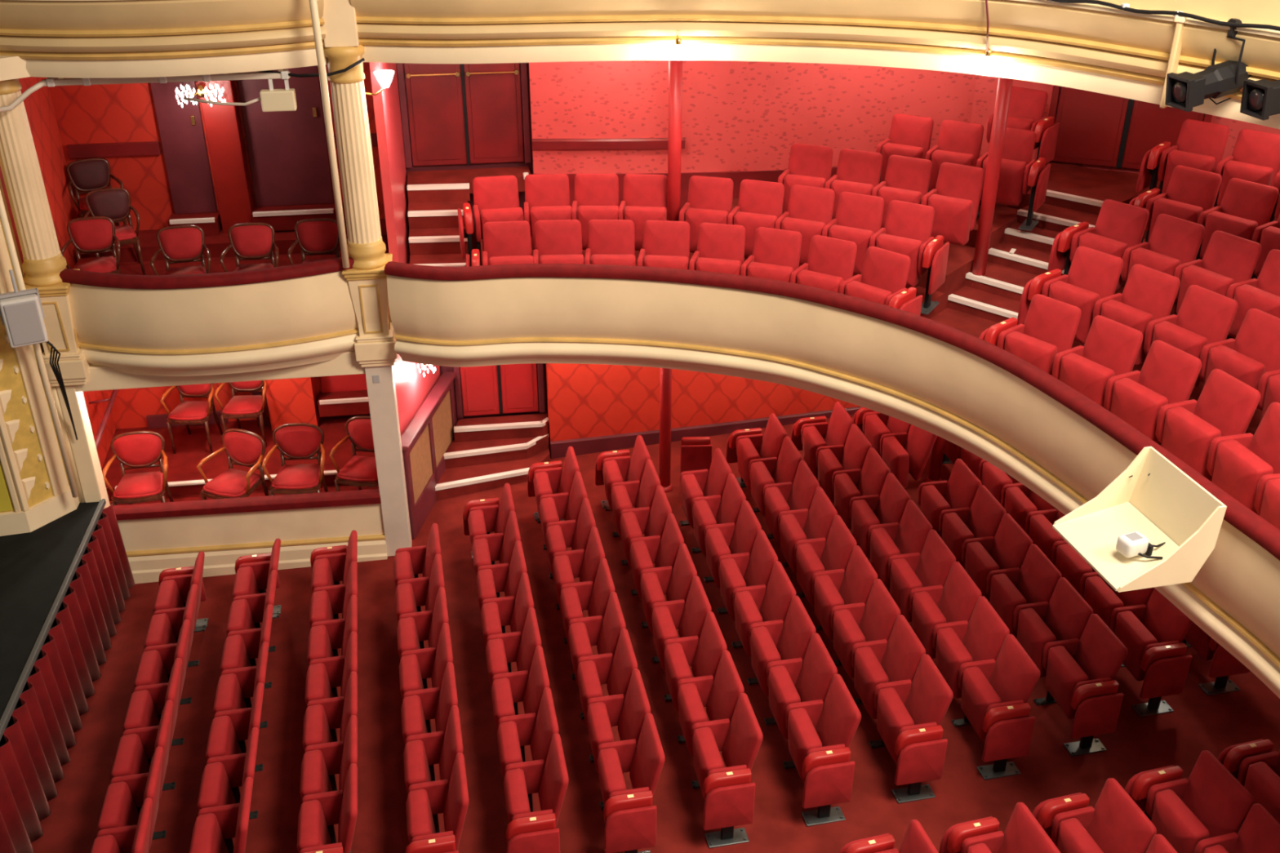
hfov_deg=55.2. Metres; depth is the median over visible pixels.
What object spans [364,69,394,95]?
sconce
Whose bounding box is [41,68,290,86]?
pipe
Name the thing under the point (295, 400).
wall
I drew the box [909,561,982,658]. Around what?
chair
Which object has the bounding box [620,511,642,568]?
seat cushion
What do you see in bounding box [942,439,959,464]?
chair
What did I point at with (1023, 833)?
chair
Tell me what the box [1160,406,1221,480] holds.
seat cushion
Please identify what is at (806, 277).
seat cushion
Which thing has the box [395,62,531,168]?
door
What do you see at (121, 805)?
seat cushion
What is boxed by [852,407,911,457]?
chair
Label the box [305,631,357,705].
chair
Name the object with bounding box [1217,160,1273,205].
seat cushion
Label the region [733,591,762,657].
seat cushion
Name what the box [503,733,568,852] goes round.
chair
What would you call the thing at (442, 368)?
wall
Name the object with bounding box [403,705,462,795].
chair
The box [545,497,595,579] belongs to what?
chair
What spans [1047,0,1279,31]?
power cable
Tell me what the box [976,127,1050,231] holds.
chair
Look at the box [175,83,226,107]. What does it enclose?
sconce
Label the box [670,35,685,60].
lamp
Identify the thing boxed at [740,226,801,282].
chair
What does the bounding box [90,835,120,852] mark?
seat cushion
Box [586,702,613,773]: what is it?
seat cushion
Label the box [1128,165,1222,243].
chair
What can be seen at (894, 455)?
seat cushion
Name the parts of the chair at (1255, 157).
armrest, backrest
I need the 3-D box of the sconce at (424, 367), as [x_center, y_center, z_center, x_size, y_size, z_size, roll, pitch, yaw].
[-2.268,-0.675,12.978,0.191,0.218,0.269,-4,29,-7]
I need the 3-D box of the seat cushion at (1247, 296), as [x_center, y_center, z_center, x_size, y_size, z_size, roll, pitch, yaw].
[4.826,-0.846,9.573,0.187,0.435,0.408,-14,31,-24]
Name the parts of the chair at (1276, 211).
armrest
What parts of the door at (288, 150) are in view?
handle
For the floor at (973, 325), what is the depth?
11.51 m
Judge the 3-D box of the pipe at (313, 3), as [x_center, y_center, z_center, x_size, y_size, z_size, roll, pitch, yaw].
[-2.609,-2.691,10.163,0.080,3.002,0.317,-4,29,-7]
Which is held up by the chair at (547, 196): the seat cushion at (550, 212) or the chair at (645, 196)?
the seat cushion at (550, 212)
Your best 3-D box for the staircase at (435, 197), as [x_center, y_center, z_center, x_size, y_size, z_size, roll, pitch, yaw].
[-1.771,-2.168,12.947,1.321,0.689,1.632,-4,29,-7]
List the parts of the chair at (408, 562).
armrest, backrest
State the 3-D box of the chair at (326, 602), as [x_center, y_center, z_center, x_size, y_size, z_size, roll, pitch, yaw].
[-2.729,1.724,11.023,0.444,0.884,0.518,-6,29,-10]
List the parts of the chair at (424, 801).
armrest, armrest, number plate, armrest, panel, backrest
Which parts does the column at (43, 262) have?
panel moulding, panel moulding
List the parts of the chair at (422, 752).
armrest, backrest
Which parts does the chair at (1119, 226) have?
panel, armrest, armrest, backrest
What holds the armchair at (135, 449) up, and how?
on the floor at (331, 488)
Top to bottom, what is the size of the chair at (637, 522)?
0.884 m
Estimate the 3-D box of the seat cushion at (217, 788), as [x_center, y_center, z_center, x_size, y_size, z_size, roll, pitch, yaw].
[-3.153,2.804,9.103,0.187,0.435,0.434,-5,29,-10]
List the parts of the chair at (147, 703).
armrest, backrest, floor plate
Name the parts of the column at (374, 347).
panel moulding, panel moulding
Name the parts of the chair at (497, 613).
armrest, backrest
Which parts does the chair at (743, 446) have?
panel, floor plate, floor plate, armrest, armrest, backrest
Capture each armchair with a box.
[60,216,121,274]
[66,157,127,226]
[84,187,145,275]
[102,431,173,505]
[150,224,211,275]
[160,383,222,453]
[196,428,269,500]
[213,380,271,447]
[219,222,279,271]
[261,422,328,495]
[287,217,340,265]
[328,415,378,491]
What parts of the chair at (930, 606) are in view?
armrest, backrest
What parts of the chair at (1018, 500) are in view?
armrest, backrest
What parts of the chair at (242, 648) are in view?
armrest, backrest, floor plate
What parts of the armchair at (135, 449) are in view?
arm, leg, backrest, frame, seat, seat frame, rail, leg, arm, leg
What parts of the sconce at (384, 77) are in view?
sconce arm, lamp shade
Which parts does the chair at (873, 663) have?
floor plate, armrest, backrest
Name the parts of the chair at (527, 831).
armrest, armrest, armrest, panel, number plate, backrest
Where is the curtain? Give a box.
[0,504,134,852]
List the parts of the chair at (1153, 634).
armrest, floor plate, armrest, armrest, panel, backrest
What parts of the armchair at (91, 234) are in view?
arm, leg, backrest, frame, seat, rail, seat frame, leg, arm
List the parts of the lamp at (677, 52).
bulb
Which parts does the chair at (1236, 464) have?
armrest, backrest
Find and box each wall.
[0,76,78,275]
[48,62,385,230]
[82,390,115,469]
[106,376,321,429]
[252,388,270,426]
[266,377,319,431]
[369,62,409,263]
[400,371,457,538]
[403,62,533,231]
[439,363,549,443]
[528,60,1279,173]
[546,363,860,456]
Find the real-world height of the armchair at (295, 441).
0.992 m
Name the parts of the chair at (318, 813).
armrest, armrest, armrest, backrest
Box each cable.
[47,57,364,78]
[985,0,989,51]
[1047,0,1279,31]
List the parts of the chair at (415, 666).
armrest, backrest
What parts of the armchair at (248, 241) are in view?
arm, leg, backrest, frame, seat, rail, leg, arm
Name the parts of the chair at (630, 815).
floor plate, armrest, armrest, armrest, panel, number plate, floor plate, backrest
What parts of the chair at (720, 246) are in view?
armrest, backrest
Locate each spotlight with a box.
[1164,17,1252,111]
[1240,79,1279,119]
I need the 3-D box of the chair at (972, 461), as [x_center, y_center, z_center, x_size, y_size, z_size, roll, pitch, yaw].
[3.670,0.359,13.059,0.444,0.884,0.518,-5,29,-10]
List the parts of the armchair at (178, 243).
arm, leg, backrest, frame, rail, seat, leg, arm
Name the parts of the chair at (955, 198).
armrest, backrest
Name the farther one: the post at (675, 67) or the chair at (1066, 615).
the post at (675, 67)
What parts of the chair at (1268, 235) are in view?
armrest, backrest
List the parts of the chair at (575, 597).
armrest, backrest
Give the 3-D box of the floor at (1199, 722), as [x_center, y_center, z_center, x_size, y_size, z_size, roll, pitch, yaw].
[2.209,3.706,8.122,13.260,0.610,16.000,-4,29,-7]
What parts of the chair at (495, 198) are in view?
panel, armrest, armrest, backrest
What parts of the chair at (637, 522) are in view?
floor plate, armrest, backrest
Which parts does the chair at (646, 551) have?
floor plate, armrest, backrest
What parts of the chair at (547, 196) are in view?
armrest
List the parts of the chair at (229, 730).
armrest, backrest, floor plate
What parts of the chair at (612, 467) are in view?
panel, floor plate, floor plate, armrest, armrest, backrest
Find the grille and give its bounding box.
[3,300,44,346]
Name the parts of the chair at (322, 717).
armrest, backrest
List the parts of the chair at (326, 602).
armrest, backrest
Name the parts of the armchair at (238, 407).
arm, leg, leg, seat, seat frame, backrest, frame, rail, leg, arm, leg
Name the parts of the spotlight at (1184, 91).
colour frame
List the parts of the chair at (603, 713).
floor plate, armrest, backrest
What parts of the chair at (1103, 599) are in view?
armrest, backrest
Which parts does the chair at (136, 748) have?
armrest, backrest, floor plate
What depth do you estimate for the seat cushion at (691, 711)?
9.60 m
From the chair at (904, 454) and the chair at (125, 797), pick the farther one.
the chair at (904, 454)
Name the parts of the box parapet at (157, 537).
velvet rail, panel, gold moulding, moulding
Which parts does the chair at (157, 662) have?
armrest, backrest, floor plate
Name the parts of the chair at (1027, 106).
armrest, backrest, armrest, armrest, panel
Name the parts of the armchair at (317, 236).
arm, leg, frame, backrest, seat, rail, leg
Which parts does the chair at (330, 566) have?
armrest, armrest, backrest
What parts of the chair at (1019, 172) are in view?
armrest, backrest, floor plate, armrest, armrest, panel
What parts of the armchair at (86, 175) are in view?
arm, leg, seat, seat frame, frame, backrest, rail, leg, arm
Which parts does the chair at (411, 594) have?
armrest, backrest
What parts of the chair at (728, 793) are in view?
floor plate, armrest, floor plate, armrest, armrest, panel, backrest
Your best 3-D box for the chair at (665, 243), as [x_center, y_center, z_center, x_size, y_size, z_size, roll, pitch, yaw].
[0.220,-1.431,11.386,0.478,0.880,0.446,3,29,5]
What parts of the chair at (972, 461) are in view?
armrest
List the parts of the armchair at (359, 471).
leg, arm, leg, seat frame, seat, frame, backrest, rail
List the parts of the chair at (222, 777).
armrest, backrest, floor plate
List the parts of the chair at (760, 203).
armrest, backrest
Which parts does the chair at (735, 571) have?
floor plate, armrest, backrest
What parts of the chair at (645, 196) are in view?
armrest, backrest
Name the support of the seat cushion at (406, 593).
on the chair at (411, 594)
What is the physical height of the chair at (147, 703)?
0.884 m
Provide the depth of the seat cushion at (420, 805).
8.71 m
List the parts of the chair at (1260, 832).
armrest, backrest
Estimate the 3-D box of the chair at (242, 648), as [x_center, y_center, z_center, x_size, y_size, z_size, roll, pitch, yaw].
[-3.330,2.037,10.496,0.444,0.884,0.518,-5,29,-10]
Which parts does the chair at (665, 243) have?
armrest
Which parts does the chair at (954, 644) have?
armrest, backrest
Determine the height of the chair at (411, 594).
0.884 m
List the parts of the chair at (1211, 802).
panel, armrest, number plate, armrest, backrest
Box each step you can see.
[72,218,388,263]
[317,373,369,417]
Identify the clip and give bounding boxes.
[1120,3,1129,10]
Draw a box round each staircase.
[407,166,530,266]
[435,413,550,500]
[947,164,1160,324]
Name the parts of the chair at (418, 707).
armrest, backrest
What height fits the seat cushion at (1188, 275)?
0.435 m
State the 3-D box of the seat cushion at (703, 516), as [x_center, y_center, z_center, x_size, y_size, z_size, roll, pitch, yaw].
[0.641,1.013,12.101,0.187,0.435,0.434,-6,29,-10]
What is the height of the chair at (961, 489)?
0.884 m
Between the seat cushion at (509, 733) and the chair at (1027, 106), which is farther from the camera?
the chair at (1027, 106)
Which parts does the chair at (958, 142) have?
armrest, backrest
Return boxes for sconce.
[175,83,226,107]
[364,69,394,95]
[417,364,435,377]
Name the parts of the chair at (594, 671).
floor plate, armrest, backrest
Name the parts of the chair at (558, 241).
armrest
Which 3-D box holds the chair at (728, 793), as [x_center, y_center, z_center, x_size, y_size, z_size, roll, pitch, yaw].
[0.636,2.584,9.212,0.486,0.884,0.707,-5,29,-10]
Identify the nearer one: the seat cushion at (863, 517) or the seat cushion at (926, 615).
the seat cushion at (926, 615)
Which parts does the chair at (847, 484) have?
armrest, backrest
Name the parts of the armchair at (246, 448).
leg, arm, leg, seat, seat frame, backrest, frame, rail, arm, leg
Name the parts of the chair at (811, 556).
floor plate, armrest, backrest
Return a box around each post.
[658,368,672,493]
[666,59,682,221]
[924,435,945,482]
[972,76,1013,284]
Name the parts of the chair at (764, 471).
floor plate, armrest, backrest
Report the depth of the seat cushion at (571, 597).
10.79 m
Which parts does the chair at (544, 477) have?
floor plate, panel, armrest, armrest, backrest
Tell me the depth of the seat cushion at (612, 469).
12.76 m
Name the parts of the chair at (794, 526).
floor plate, armrest, backrest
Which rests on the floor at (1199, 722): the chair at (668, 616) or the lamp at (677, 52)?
the chair at (668, 616)
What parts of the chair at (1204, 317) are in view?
armrest, backrest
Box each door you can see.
[150,81,222,235]
[236,65,337,231]
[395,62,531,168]
[453,363,545,418]
[1048,84,1212,169]
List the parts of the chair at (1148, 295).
armrest, backrest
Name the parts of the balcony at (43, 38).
panel, gold moulding, gold moulding, roll moulding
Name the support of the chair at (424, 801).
on the floor at (1199, 722)
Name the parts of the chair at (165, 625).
armrest, backrest, floor plate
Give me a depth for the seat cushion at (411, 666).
10.05 m
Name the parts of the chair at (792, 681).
floor plate, armrest, backrest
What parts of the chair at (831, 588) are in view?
floor plate, armrest, backrest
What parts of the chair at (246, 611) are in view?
armrest, backrest, floor plate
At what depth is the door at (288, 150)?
13.03 m
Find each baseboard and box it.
[550,406,862,458]
[566,166,837,210]
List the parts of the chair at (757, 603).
floor plate, armrest, backrest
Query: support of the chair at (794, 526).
on the floor at (1199, 722)
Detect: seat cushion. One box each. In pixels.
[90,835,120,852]
[97,782,139,831]
[111,733,150,778]
[123,689,159,730]
[133,649,168,688]
[143,613,177,648]
[153,579,183,612]
[189,813,228,852]
[197,762,235,810]
[205,715,241,759]
[213,673,246,714]
[220,635,251,672]
[226,599,255,634]
[232,566,259,599]
[297,800,330,852]
[299,750,332,799]
[302,704,333,750]
[305,662,333,705]
[306,625,333,666]
[309,590,334,626]
[311,558,334,593]
[393,551,414,588]
[395,582,417,622]
[396,617,420,660]
[399,654,423,701]
[400,695,427,746]
[403,739,431,795]
[405,788,435,844]
[467,509,486,546]
[471,537,491,577]
[475,568,497,611]
[480,207,523,251]
[480,602,502,647]
[485,638,508,688]
[488,255,533,265]
[490,677,515,731]
[497,720,522,779]
[503,768,530,823]
[529,205,571,250]
[533,471,552,521]
[539,253,584,264]
[539,497,559,550]
[545,524,566,579]
[552,555,574,612]
[560,586,582,647]
[568,622,592,686]
[577,205,618,249]
[577,660,602,728]
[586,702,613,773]
[591,254,635,266]
[597,747,626,805]
[602,459,622,511]
[610,484,632,539]
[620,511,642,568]
[623,205,666,250]
[629,540,653,599]
[640,572,665,634]
[644,254,688,269]
[651,605,678,671]
[663,642,692,713]
[677,683,706,758]
[680,473,703,528]
[684,208,728,253]
[692,499,716,557]
[692,727,724,794]
[695,257,741,275]
[705,528,730,588]
[719,558,746,621]
[733,211,777,257]
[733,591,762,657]
[737,437,759,490]
[746,262,793,282]
[750,461,774,516]
[750,626,780,697]
[764,486,790,543]
[768,665,800,739]
[779,513,806,573]
[781,217,826,265]
[782,173,826,213]
[787,707,822,782]
[795,542,824,605]
[796,269,843,293]
[802,426,826,477]
[813,574,844,640]
[817,448,843,502]
[828,224,873,275]
[831,179,874,219]
[833,608,865,678]
[834,472,861,529]
[844,280,891,304]
[851,499,879,558]
[853,646,888,719]
[864,413,890,457]
[870,527,900,589]
[875,233,922,287]
[876,687,914,763]
[877,186,921,228]
[880,142,924,182]
[881,435,909,488]
[889,558,922,622]
[911,591,946,658]
[920,484,951,538]
[927,194,973,245]
[928,149,974,191]
[935,626,972,698]
[942,512,973,569]
[960,666,1000,742]
[964,542,999,602]
[967,843,991,852]
[980,156,1026,205]
[989,573,1026,638]
[1004,331,1057,375]
[1004,486,1036,531]
[1006,115,1035,130]
[1016,608,1056,677]
[1044,645,1088,719]
[1048,280,1099,343]
[1057,817,1103,852]
[1058,352,1114,408]
[1078,231,1128,290]
[1083,576,1123,627]
[1100,299,1153,365]
[1110,377,1168,444]
[1114,610,1157,681]
[1127,247,1181,278]
[1147,197,1203,242]
[1151,320,1208,389]
[1151,789,1208,852]
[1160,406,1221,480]
[1161,149,1214,193]
[1175,264,1234,314]
[1184,622,1213,661]
[1200,210,1257,259]
[1203,345,1265,415]
[1204,844,1228,852]
[1211,439,1273,515]
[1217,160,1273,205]
[1227,284,1279,337]
[1244,761,1279,823]
[1253,226,1279,276]
[1274,192,1279,218]
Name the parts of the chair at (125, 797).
armrest, backrest, floor plate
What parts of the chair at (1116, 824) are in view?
panel, armrest, number plate, armrest, backrest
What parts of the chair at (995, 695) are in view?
floor plate, armrest, floor plate, armrest, armrest, panel, backrest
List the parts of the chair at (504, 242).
panel, armrest, armrest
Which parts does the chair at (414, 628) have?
armrest, backrest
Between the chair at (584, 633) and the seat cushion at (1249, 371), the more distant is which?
the chair at (584, 633)
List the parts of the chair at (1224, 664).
armrest, floor plate, panel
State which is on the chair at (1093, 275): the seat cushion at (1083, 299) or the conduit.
the seat cushion at (1083, 299)
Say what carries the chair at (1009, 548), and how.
on the floor at (1199, 722)
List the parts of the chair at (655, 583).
floor plate, armrest, backrest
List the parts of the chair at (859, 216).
armrest, backrest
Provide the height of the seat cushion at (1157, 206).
0.435 m
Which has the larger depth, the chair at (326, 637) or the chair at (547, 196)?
the chair at (547, 196)
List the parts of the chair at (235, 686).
armrest, backrest, floor plate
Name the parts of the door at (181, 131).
handle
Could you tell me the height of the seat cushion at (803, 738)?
0.435 m
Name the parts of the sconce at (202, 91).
wall plate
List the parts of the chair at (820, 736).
floor plate, armrest, floor plate, armrest, armrest, panel, backrest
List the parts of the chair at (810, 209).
armrest, backrest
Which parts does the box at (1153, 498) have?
panel, panel, panel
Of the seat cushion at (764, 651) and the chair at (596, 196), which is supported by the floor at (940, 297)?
the chair at (596, 196)
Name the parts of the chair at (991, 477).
armrest, backrest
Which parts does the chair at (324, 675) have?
armrest, backrest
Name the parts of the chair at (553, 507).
armrest, backrest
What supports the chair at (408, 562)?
on the floor at (1199, 722)
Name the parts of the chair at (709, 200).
armrest, backrest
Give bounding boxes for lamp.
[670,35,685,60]
[977,48,995,72]
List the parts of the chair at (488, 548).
armrest, backrest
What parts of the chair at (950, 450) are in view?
floor plate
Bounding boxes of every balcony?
[0,0,327,80]
[59,256,365,391]
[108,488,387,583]
[350,0,1279,128]
[384,261,1279,698]
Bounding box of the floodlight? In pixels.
[1115,531,1165,559]
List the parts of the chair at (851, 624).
floor plate, armrest, backrest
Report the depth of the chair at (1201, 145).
11.70 m
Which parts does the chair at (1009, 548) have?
armrest, backrest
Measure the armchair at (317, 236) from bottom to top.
0.830 m
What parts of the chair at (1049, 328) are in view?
panel, armrest, armrest, backrest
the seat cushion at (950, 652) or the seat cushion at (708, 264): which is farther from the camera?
the seat cushion at (708, 264)
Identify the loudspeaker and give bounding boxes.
[0,269,48,347]
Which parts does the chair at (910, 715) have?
floor plate, armrest, floor plate, armrest, armrest, panel, backrest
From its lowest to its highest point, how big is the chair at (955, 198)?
0.880 m
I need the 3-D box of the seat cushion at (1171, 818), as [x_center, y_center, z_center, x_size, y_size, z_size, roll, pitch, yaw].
[3.750,2.841,8.543,0.187,0.435,0.434,-7,29,-13]
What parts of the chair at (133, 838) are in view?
armrest, backrest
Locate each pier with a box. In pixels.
[0,178,79,536]
[197,80,253,233]
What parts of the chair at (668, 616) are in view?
floor plate, armrest, backrest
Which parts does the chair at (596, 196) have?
armrest, backrest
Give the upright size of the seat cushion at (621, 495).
0.435 m
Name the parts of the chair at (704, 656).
floor plate, armrest, backrest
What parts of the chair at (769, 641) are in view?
floor plate, armrest, backrest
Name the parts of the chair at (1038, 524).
armrest, backrest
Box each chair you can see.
[90,798,152,852]
[97,746,166,851]
[111,700,176,799]
[123,657,184,751]
[133,619,191,707]
[143,583,199,668]
[153,551,208,632]
[189,777,253,852]
[197,727,258,819]
[205,682,264,772]
[213,641,269,728]
[220,604,273,688]
[226,569,277,652]
[232,538,281,618]
[297,763,357,852]
[299,715,357,799]
[302,671,357,750]
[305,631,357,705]
[306,595,357,666]
[309,561,357,626]
[310,530,357,593]
[393,523,440,588]
[395,553,444,622]
[396,586,448,660]
[399,622,453,701]
[400,662,457,746]
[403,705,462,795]
[405,752,468,852]
[457,175,523,266]
[462,483,514,559]
[466,220,533,266]
[471,511,520,577]
[475,540,526,611]
[480,572,533,647]
[485,607,541,688]
[490,645,549,731]
[497,687,558,779]
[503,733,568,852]
[524,173,571,250]
[527,446,579,523]
[533,219,584,264]
[539,471,587,550]
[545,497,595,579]
[552,526,604,612]
[560,557,614,647]
[568,591,626,686]
[571,173,618,249]
[577,628,637,728]
[584,219,635,266]
[586,668,650,773]
[595,435,650,511]
[597,713,665,852]
[610,458,660,539]
[617,173,667,250]
[619,484,671,568]
[629,512,684,599]
[637,220,689,269]
[640,542,697,634]
[651,576,711,671]
[663,611,727,713]
[676,650,744,758]
[678,175,733,253]
[680,448,731,528]
[688,222,745,275]
[691,473,746,557]
[691,693,763,848]
[703,500,761,588]
[716,529,777,621]
[725,413,787,490]
[727,178,784,257]
[731,560,795,657]
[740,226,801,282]
[746,595,816,697]
[748,435,803,516]
[762,460,819,543]
[764,632,837,739]
[774,184,835,265]
[777,143,833,213]
[777,486,837,573]
[782,674,861,826]
[789,235,857,293]
[791,401,854,477]
[794,515,857,605]
[811,545,877,640]
[815,423,871,502]
[821,191,884,275]
[824,148,882,219]
[831,447,890,529]
[831,578,900,678]
[838,246,922,315]
[839,819,937,852]
[848,472,911,558]
[851,614,925,719]
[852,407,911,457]
[867,500,932,589]
[868,200,949,315]
[869,653,953,804]
[871,155,932,228]
[875,113,933,183]
[880,424,937,488]
[887,529,955,622]
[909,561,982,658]
[917,458,981,538]
[920,162,984,245]
[924,120,983,192]
[932,595,1009,698]
[938,484,1006,569]
[938,802,1060,852]
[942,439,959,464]
[951,634,1039,780]
[957,445,983,479]
[961,513,1032,602]
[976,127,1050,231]
[978,293,1081,375]
[978,459,1020,503]
[986,86,1059,164]
[986,544,1062,638]
[1000,483,1057,531]
[1013,577,1093,677]
[1017,245,1123,343]
[1024,509,1065,560]
[1032,777,1156,852]
[1033,613,1127,756]
[1047,199,1149,290]
[1050,540,1096,593]
[1052,315,1142,408]
[1079,572,1154,627]
[1092,263,1180,365]
[1103,340,1201,444]
[1109,588,1192,716]
[1120,213,1204,282]
[1124,750,1253,852]
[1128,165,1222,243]
[1135,119,1229,194]
[1143,284,1238,389]
[1146,834,1177,852]
[1155,368,1260,480]
[1173,230,1261,315]
[1181,622,1249,695]
[1194,804,1279,852]
[1195,177,1278,259]
[1198,307,1279,415]
[1206,402,1279,515]
[1213,128,1279,207]
[1217,738,1279,823]
[1226,248,1279,339]
[1250,213,1279,279]
[1253,473,1279,529]
[1257,368,1279,422]
[1269,171,1279,222]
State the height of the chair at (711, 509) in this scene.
0.884 m
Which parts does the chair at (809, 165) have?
armrest, backrest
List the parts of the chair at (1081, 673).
floor plate, armrest, floor plate, armrest, armrest, panel, backrest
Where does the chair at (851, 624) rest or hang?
on the floor at (1199, 722)
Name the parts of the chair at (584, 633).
floor plate, armrest, backrest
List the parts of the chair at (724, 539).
floor plate, armrest, backrest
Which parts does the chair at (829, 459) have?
armrest, backrest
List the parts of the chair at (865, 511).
armrest, backrest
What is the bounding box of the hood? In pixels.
[1172,71,1205,106]
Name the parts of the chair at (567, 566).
armrest, backrest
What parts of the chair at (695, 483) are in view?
floor plate, armrest, backrest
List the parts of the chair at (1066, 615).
armrest, backrest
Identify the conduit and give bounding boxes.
[0,80,44,111]
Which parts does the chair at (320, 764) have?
armrest, backrest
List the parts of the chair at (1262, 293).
armrest, backrest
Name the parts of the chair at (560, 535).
armrest, backrest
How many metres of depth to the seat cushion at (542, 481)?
12.59 m
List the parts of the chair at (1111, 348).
armrest, backrest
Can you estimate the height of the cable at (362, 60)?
0.164 m
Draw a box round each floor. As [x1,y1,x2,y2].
[31,414,1279,852]
[101,413,375,501]
[109,484,378,505]
[119,248,391,322]
[408,231,1211,481]
[480,214,1262,445]
[732,197,1257,408]
[964,205,1257,304]
[978,160,1277,239]
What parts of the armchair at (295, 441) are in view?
arm, leg, seat frame, seat, backrest, frame, rail, arm, leg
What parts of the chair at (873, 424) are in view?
panel, armrest, armrest, backrest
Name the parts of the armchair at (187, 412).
arm, leg, leg, seat, seat frame, frame, backrest, rail, leg, arm, leg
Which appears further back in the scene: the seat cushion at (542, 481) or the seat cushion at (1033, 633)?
the seat cushion at (542, 481)
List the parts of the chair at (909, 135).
armrest, backrest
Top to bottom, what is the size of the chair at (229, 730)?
0.884 m
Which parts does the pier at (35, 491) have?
yellow panel, edge moulding, edge moulding, border moulding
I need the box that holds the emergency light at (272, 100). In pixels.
[259,79,297,111]
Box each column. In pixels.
[0,78,90,386]
[321,0,412,556]
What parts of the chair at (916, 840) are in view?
panel, armrest, number plate, armrest, backrest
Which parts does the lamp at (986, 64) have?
bulb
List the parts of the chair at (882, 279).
armrest, backrest, armrest, armrest, panel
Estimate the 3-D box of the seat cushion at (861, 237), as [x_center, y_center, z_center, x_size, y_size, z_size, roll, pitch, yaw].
[1.958,-1.639,11.416,0.408,0.435,0.187,14,31,24]
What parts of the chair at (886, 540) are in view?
armrest, backrest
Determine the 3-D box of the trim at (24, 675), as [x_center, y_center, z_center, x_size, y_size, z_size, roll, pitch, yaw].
[-4.580,2.791,8.086,0.045,0.055,8.780,-4,29,-7]
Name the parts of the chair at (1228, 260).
armrest, backrest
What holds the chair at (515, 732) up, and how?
on the floor at (1199, 722)
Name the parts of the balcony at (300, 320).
velvet rail, panel, gold moulding, moulding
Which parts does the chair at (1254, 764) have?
panel, armrest, armrest, backrest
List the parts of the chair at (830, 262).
armrest, backrest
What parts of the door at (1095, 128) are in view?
frame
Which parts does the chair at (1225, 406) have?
armrest, backrest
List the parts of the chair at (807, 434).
panel, armrest, armrest, backrest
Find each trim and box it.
[0,498,106,740]
[66,141,160,158]
[114,469,340,488]
[333,133,377,147]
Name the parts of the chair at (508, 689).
armrest, backrest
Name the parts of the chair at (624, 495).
floor plate, armrest, backrest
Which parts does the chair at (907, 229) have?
armrest, backrest, armrest, floor plate, armrest, panel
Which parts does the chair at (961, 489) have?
armrest, backrest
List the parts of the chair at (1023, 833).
panel, armrest, number plate, armrest, backrest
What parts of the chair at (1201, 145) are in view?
panel, armrest, armrest, backrest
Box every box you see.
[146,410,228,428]
[1052,446,1226,592]
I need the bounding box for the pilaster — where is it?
[50,385,110,515]
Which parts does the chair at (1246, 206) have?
armrest, backrest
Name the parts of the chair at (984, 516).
armrest, backrest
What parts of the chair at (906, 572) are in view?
armrest, backrest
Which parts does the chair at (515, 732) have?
armrest, backrest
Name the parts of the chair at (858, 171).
armrest, backrest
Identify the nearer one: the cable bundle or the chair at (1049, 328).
the chair at (1049, 328)
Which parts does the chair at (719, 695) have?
floor plate, armrest, backrest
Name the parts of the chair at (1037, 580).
armrest, backrest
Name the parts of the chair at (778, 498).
floor plate, armrest, backrest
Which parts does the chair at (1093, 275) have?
panel, armrest, armrest, backrest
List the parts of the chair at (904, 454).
armrest, backrest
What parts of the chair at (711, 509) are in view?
floor plate, armrest, backrest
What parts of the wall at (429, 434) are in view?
fabric panel, rail, fabric panel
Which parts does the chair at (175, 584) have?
armrest, armrest, backrest, floor plate, floor plate, panel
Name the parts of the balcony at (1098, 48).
gold moulding, panel, roll moulding, gold moulding, ledge bracket, panel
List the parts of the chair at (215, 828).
armrest, backrest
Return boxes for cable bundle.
[46,341,78,439]
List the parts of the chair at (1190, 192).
panel, armrest, armrest, backrest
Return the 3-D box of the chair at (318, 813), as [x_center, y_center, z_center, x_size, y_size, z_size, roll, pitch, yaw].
[-2.209,2.980,8.692,0.486,0.884,0.707,-6,29,-10]
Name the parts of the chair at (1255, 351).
armrest, backrest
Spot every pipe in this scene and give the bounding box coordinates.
[0,190,78,497]
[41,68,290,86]
[309,0,349,268]
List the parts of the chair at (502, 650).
armrest, backrest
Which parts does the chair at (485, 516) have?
panel, armrest, armrest, backrest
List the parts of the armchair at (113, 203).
arm, backrest, frame, rail, seat, seat frame, leg, arm, leg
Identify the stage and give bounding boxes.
[0,502,102,747]
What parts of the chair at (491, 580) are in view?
armrest, backrest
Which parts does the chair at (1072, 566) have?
armrest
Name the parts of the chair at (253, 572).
armrest, armrest, backrest, floor plate, floor plate, panel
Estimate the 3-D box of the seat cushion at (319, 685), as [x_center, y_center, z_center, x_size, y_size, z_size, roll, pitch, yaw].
[-2.640,2.248,10.081,0.187,0.435,0.434,-6,29,-10]
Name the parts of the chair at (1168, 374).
armrest, backrest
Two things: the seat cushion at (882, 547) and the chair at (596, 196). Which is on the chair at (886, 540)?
the seat cushion at (882, 547)
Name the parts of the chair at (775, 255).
armrest, backrest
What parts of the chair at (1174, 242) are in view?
armrest, backrest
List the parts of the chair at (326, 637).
armrest, backrest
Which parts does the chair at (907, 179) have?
armrest, backrest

